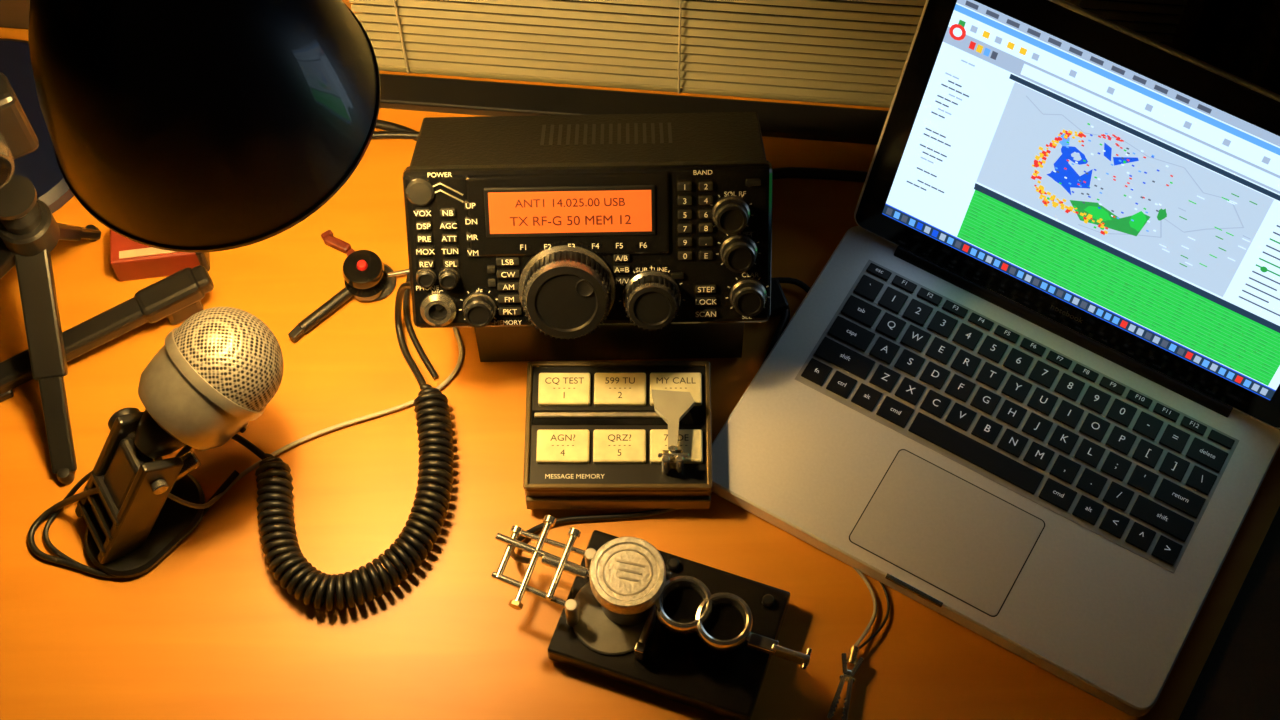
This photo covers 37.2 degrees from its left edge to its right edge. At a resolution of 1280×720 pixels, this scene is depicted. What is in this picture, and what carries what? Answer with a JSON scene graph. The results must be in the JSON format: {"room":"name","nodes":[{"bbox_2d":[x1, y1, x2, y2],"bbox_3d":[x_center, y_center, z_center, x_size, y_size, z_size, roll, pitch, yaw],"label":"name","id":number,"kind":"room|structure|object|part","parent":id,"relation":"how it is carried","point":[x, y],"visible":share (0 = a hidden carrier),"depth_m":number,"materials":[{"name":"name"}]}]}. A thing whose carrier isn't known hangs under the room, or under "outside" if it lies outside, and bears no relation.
{"room":"amateur radio room","nodes":[
{"label":"amateur radio room","id":0,"kind":"room"},
{"bbox_2d":[0,0,380,252],"bbox_3d":[-0.360,-0.203,1.078,0.442,0.624,0.349,-3,67,3],"label":"desk lamp","id":1,"kind":"object","parent":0,"point":[190,126],"depth_m":0.93,"materials":[{"name":"black metal"}]},
{"bbox_2d":[0,0,1235,85],"bbox_3d":[0.158,-0.552,0.855,3.300,2.800,0.080,5,62,3],"label":"wall","id":2,"kind":"structure","parent":0,"point":[13,13],"depth_m":1.45,"materials":[{"name":"paint"}]},
{"bbox_2d":[342,0,373,30],"bbox_3d":[-0.248,-0.501,1.002,0.085,1.000,0.050,5,62,3],"label":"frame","id":3,"kind":"object","parent":2,"relation":"attached to","point":[346,2],"visible":0.02,"depth_m":1.40,"materials":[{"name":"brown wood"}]},
{"bbox_2d":[379,73,888,144],"bbox_3d":[0.095,-0.177,1.399,0.620,0.010,0.026,5,62,3],"label":"window sill","id":4,"kind":"structure","parent":2,"relation":"attached to","point":[402,92],"depth_m":1.40,"materials":[{"name":"black plastic"}]},
{"bbox_2d":[349,0,1186,107],"bbox_3d":[0.076,-0.432,0.967,0.580,1.002,0.018,5,62,3],"label":"window blind","id":5,"kind":"object","parent":2,"relation":"attached to","point":[680,80],"visible":0.52,"depth_m":1.36,"materials":[{"name":"beige plastic"}]},
{"bbox_3d":[-0.176,-0.440,0.986,0.002,0.970,0.002,-1,62,0],"label":"ladder cord","id":6,"kind":"part","parent":5,"relation":"part of","materials":[{"name":"beige fabric"}]},
{"bbox_3d":[0.080,-0.200,1.406,0.575,0.007,0.010,5,62,3],"label":"rail","id":7,"kind":"part","parent":5,"relation":"part of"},
{"bbox_3d":[0.025,-0.424,0.976,0.002,0.970,0.002,-1,62,0],"label":"ladder cord","id":8,"kind":"part","parent":5,"relation":"part of","materials":[{"name":"beige fabric"}]},
{"bbox_3d":[0.064,-0.702,0.557,0.601,0.030,0.115,-1,62,0],"label":"window","id":9,"kind":"structure","parent":2,"relation":"in","visible":0},
{"bbox_2d":[450,0,923,33],"bbox_3d":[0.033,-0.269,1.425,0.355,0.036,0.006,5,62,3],"label":"window","id":10,"kind":"structure","parent":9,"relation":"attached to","point":[844,10],"depth_m":1.43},
{"bbox_3d":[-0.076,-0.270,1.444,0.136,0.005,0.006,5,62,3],"label":"glass","id":11,"kind":"part","parent":10,"relation":"part of","materials":[{"name":"glass"}]},
{"bbox_2d":[1083,0,1182,24],"bbox_3d":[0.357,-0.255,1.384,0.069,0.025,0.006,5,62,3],"label":"window","id":12,"kind":"structure","parent":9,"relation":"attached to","point":[1100,0],"depth_m":1.38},
{"bbox_3d":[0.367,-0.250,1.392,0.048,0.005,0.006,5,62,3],"label":"glass","id":13,"kind":"part","parent":12,"relation":"part of","materials":[{"name":"black glass"}]},
{"bbox_3d":[-0.032,1.407,1.418,3.951,0.020,3.775,-1,62,0],"label":"floor","id":14,"kind":"structure","parent":0,"visible":0},
{"bbox_2d":[0,27,1279,719],"bbox_3d":[0.009,0.357,1.542,2.300,0.740,0.900,5,62,3],"label":"desk","id":15,"kind":"object","parent":14,"relation":"on","point":[209,632],"visible":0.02,"depth_m":1.25,"materials":[{"name":"laminate"}]},
{"bbox_2d":[0,175,100,484],"bbox_3d":[-0.457,-0.035,1.258,0.158,0.135,0.201,-1,62,0],"label":"tripod","id":16,"kind":"object","parent":15,"relation":"on","point":[29,231],"visible":1,"depth_m":1.25,"materials":[{"name":"black plastic"}]},
{"bbox_3d":[-0.465,-0.035,1.277,0.146,0.095,0.022,-26,65,-13],"label":"leg","id":17,"kind":"part","parent":16,"relation":"part of","materials":[{"name":"black plastic"}]},
{"bbox_2d":[0,72,38,188],"bbox_3d":[-0.432,-0.132,1.196,0.100,0.064,0.048,-27,65,-13],"label":"compact camera","id":18,"kind":"object","parent":16,"relation":"on","point":[18,138],"visible":1,"depth_m":1.20,"materials":[{"name":"silver plastic"}]},
{"bbox_3d":[-0.394,-0.006,1.261,0.022,0.095,0.140,-7,62,-3],"label":"leg","id":19,"kind":"part","parent":16,"relation":"part of","materials":[{"name":"black plastic"}]},
{"bbox_3d":[-0.398,-0.088,1.305,0.022,0.092,0.058,11,63,6],"label":"leg","id":20,"kind":"part","parent":16,"relation":"part of","materials":[{"name":"black plastic"}]},
{"bbox_2d":[0,265,213,401],"bbox_3d":[-0.378,-0.016,1.302,0.183,0.037,0.022,-25,65,-12],"label":"tripod leg","id":21,"kind":"object","parent":15,"relation":"on","point":[178,296],"visible":0.99,"depth_m":1.30,"materials":[{"name":"black plastic"}]},
{"bbox_2d":[27,470,238,577],"bbox_3d":[-0.333,0.100,1.230,0.141,0.055,0.064,-8,62,-4],"label":"cable","id":22,"kind":"object","parent":15,"relation":"on","point":[62,559],"visible":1,"depth_m":1.25,"materials":[{"name":"rubber"}]},
{"bbox_2d":[110,229,209,280],"bbox_3d":[-0.339,-0.080,1.342,0.065,0.027,0.035,-7,62,-3],"label":"box","id":23,"kind":"object","parent":15,"relation":"on","point":[129,259],"visible":0.34,"depth_m":1.33,"materials":[{"name":"red plastic"},{"name":"paper"}]},
{"bbox_2d":[75,307,283,577],"bbox_3d":[-0.297,0.049,1.203,0.151,0.156,0.131,-1,62,0],"label":"desk microphone","id":24,"kind":"object","parent":15,"relation":"on","point":[217,372],"depth_m":1.17,"materials":[{"name":"silver metal"}]},
{"bbox_2d":[175,282,453,610],"bbox_3d":[-0.185,0.053,1.222,0.201,0.109,0.160,-38,68,-18],"label":"microphone cable","id":25,"kind":"object","parent":15,"relation":"on","point":[308,583],"visible":0.95,"depth_m":1.24,"materials":[{"name":"black rubber"}]},
{"bbox_2d":[168,327,462,508],"bbox_3d":[-0.191,0.007,1.292,0.108,0.030,0.290,28,66,14],"label":"cable","id":26,"kind":"object","parent":15,"relation":"on","point":[455,329],"visible":0.75,"depth_m":1.28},
{"bbox_2d":[321,230,354,256],"bbox_3d":[-0.209,-0.078,1.351,0.045,0.007,0.011,39,69,19],"label":"key fob","id":27,"kind":"object","parent":15,"relation":"on","point":[327,236],"visible":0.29,"depth_m":1.35,"materials":[{"name":"red plastic"}]},
{"bbox_2d":[288,250,408,341],"bbox_3d":[-0.205,-0.047,1.320,0.095,0.034,0.032,-41,69,-19],"label":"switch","id":28,"kind":"object","parent":15,"relation":"on","point":[366,277],"visible":0.94,"depth_m":1.32,"materials":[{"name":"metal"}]},
{"bbox_3d":[-0.219,-0.035,1.325,0.046,0.010,0.008,-39,68,-18],"label":"arm","id":29,"kind":"part","parent":28,"relation":"part of","materials":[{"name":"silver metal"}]},
{"bbox_2d":[402,112,772,361],"bbox_3d":[-0.032,-0.080,1.252,0.230,0.177,0.167,-1,62,0],"label":"radio transceiver","id":30,"kind":"object","parent":15,"relation":"on","point":[602,236],"visible":1,"depth_m":1.20,"materials":[{"name":"paint"}]},
{"bbox_3d":[-0.135,-0.051,1.200,0.013,0.013,0.007,-1,26,0],"label":"control knob","id":31,"kind":"part","parent":30,"relation":"part of","materials":[{"name":"silver metal"}]},
{"bbox_3d":[-0.121,-0.051,1.199,0.013,0.013,0.010,-1,26,0],"label":"control knob","id":32,"kind":"part","parent":30,"relation":"part of","materials":[{"name":"rubber"}]},
{"bbox_3d":[-0.102,-0.031,1.207,0.021,0.021,0.014,-1,26,0],"label":"control knob","id":33,"kind":"part","parent":30,"relation":"part of","materials":[{"name":"plastic"}]},
{"bbox_3d":[-0.046,-0.041,1.198,0.062,0.062,0.023,-1,26,0],"label":"tuning knob","id":34,"kind":"part","parent":30,"relation":"part of","materials":[{"name":"plastic"}]},
{"bbox_3d":[-0.043,-0.092,1.181,0.106,0.033,0.002,-1,26,0],"label":"display frame","id":35,"kind":"part","parent":30,"relation":"part of","materials":[{"name":"plastic"}]},
{"bbox_3d":[-0.032,-0.073,1.203,0.230,0.108,0.016,-1,26,0],"label":"panel","id":36,"kind":"part","parent":30,"relation":"part of","materials":[{"name":"black plastic"}]},
{"bbox_3d":[0.008,-0.036,1.202,0.037,0.037,0.019,-1,26,0],"label":"sub tuning knob","id":37,"kind":"part","parent":30,"relation":"part of","materials":[{"name":"plastic"}]},
{"bbox_3d":[0.057,-0.089,1.180,0.024,0.024,0.014,-1,26,0],"label":"control knob","id":38,"kind":"part","parent":30,"relation":"part of","materials":[{"name":"rubber"}]},
{"bbox_3d":[0.062,-0.066,1.191,0.024,0.024,0.014,-1,26,0],"label":"control knob","id":39,"kind":"part","parent":30,"relation":"part of","materials":[{"name":"rubber"}]},
{"bbox_3d":[0.069,-0.038,1.204,0.024,0.024,0.014,-1,26,0],"label":"control knob","id":40,"kind":"part","parent":30,"relation":"part of","materials":[{"name":"plastic"}]},
{"bbox_2d":[510,509,677,563],"bbox_3d":[-0.030,0.100,1.232,0.122,0.046,0.039,-26,65,-13],"label":"cable","id":41,"kind":"object","parent":15,"relation":"on","point":[536,528],"visible":0.78,"depth_m":1.25,"materials":[{"name":"black rubber"}]},
{"bbox_2d":[523,361,711,508],"bbox_3d":[-0.014,0.047,1.257,0.122,0.054,0.096,0,62,0],"label":"memory keyer","id":42,"kind":"object","parent":15,"relation":"on","point":[599,434],"visible":1,"depth_m":1.24,"materials":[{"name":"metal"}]},
{"bbox_3d":[0.021,0.061,1.220,0.020,0.003,0.003,0,62,0],"label":"contact rod","id":43,"kind":"part","parent":42,"relation":"part of","materials":[{"name":"silver metal"}]},
{"bbox_2d":[371,119,867,379],"bbox_3d":[-0.052,-0.091,1.346,0.700,0.023,0.222,-1,62,0],"label":"power cable","id":44,"kind":"object","parent":15,"relation":"on","point":[779,304],"visible":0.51,"depth_m":1.37,"materials":[{"name":"black rubber"}]},
{"bbox_2d":[491,515,811,719],"bbox_3d":[0.006,0.154,1.190,0.210,0.072,0.088,17,64,9],"label":"key","id":45,"kind":"object","parent":15,"relation":"on","point":[636,614],"visible":1,"depth_m":1.19,"materials":[{"name":"black metal"}]},
{"bbox_3d":[-0.083,0.122,1.196,0.004,0.004,0.036,17,64,9],"label":"cross rod","id":46,"kind":"part","parent":45,"relation":"part of","materials":[{"name":"silver metal"}]},
{"bbox_3d":[-0.069,0.143,1.185,0.052,0.004,0.004,21,64,11],"label":"frame rail","id":47,"kind":"part","parent":45,"relation":"part of","materials":[{"name":"silver metal"}]},
{"bbox_3d":[-0.066,0.125,1.190,0.004,0.004,0.060,17,64,9],"label":"cross rod","id":48,"kind":"part","parent":45,"relation":"part of","materials":[{"name":"silver metal"}]},
{"bbox_3d":[-0.056,0.115,1.199,0.048,0.004,0.004,17,64,9],"label":"frame rail","id":49,"kind":"part","parent":45,"relation":"part of","materials":[{"name":"silver metal"}]},
{"bbox_3d":[-0.049,0.128,1.186,0.004,0.004,0.048,17,64,9],"label":"cross rod","id":50,"kind":"part","parent":45,"relation":"part of","materials":[{"name":"silver metal"}]},
{"bbox_3d":[-0.047,0.129,1.188,0.030,0.007,0.007,19,64,10],"label":"lever","id":51,"kind":"part","parent":45,"relation":"part of","materials":[{"name":"silver metal"}]},
{"bbox_3d":[-0.043,0.159,1.190,0.008,0.030,0.008,17,64,9],"label":"frame post","id":52,"kind":"part","parent":45,"relation":"part of","materials":[{"name":"metal"}]},
{"bbox_3d":[-0.031,0.128,1.206,0.008,0.030,0.008,17,64,9],"label":"frame post","id":53,"kind":"part","parent":45,"relation":"part of","materials":[{"name":"silver metal"}]},
{"bbox_3d":[0.001,0.145,1.179,0.198,0.005,0.019,17,64,9],"label":"pendulum rod","id":54,"kind":"part","parent":45,"relation":"part of","materials":[{"name":"silver metal"}]},
{"bbox_3d":[0.092,0.180,1.160,0.024,0.012,0.004,17,64,9],"label":"thumb lever","id":55,"kind":"part","parent":45,"relation":"part of","materials":[{"name":"metal"}]},
{"bbox_2d":[826,645,863,719],"bbox_3d":[0.130,0.204,1.195,0.015,0.006,0.051,14,63,8],"label":"connector","id":56,"kind":"object","parent":15,"relation":"on","point":[847,675],"visible":1,"depth_m":1.19,"materials":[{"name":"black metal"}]},
{"bbox_2d":[853,567,889,648],"bbox_3d":[0.139,0.144,1.229,0.035,0.007,0.089,-16,63,-8],"label":"lead","id":57,"kind":"object","parent":15,"relation":"on","point":[859,572],"visible":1,"depth_m":1.22,"materials":[{"name":"black rubber"}]},
{"bbox_2d":[712,0,1279,716],"bbox_3d":[0.253,-0.015,1.190,0.325,0.226,0.312,27,66,14],"label":"laptop","id":58,"kind":"object","parent":15,"relation":"on","point":[1031,396],"visible":1,"depth_m":1.24,"materials":[{"name":"metal"}]},
{"bbox_2d":[1178,506,1279,719],"bbox_3d":[0.456,0.273,1.162,0.260,0.003,0.360,27,66,14],"label":"mouse pad","id":59,"kind":"object","parent":15,"relation":"on","point":[1239,679],"visible":1,"depth_m":1.21,"materials":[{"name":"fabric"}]}
]}

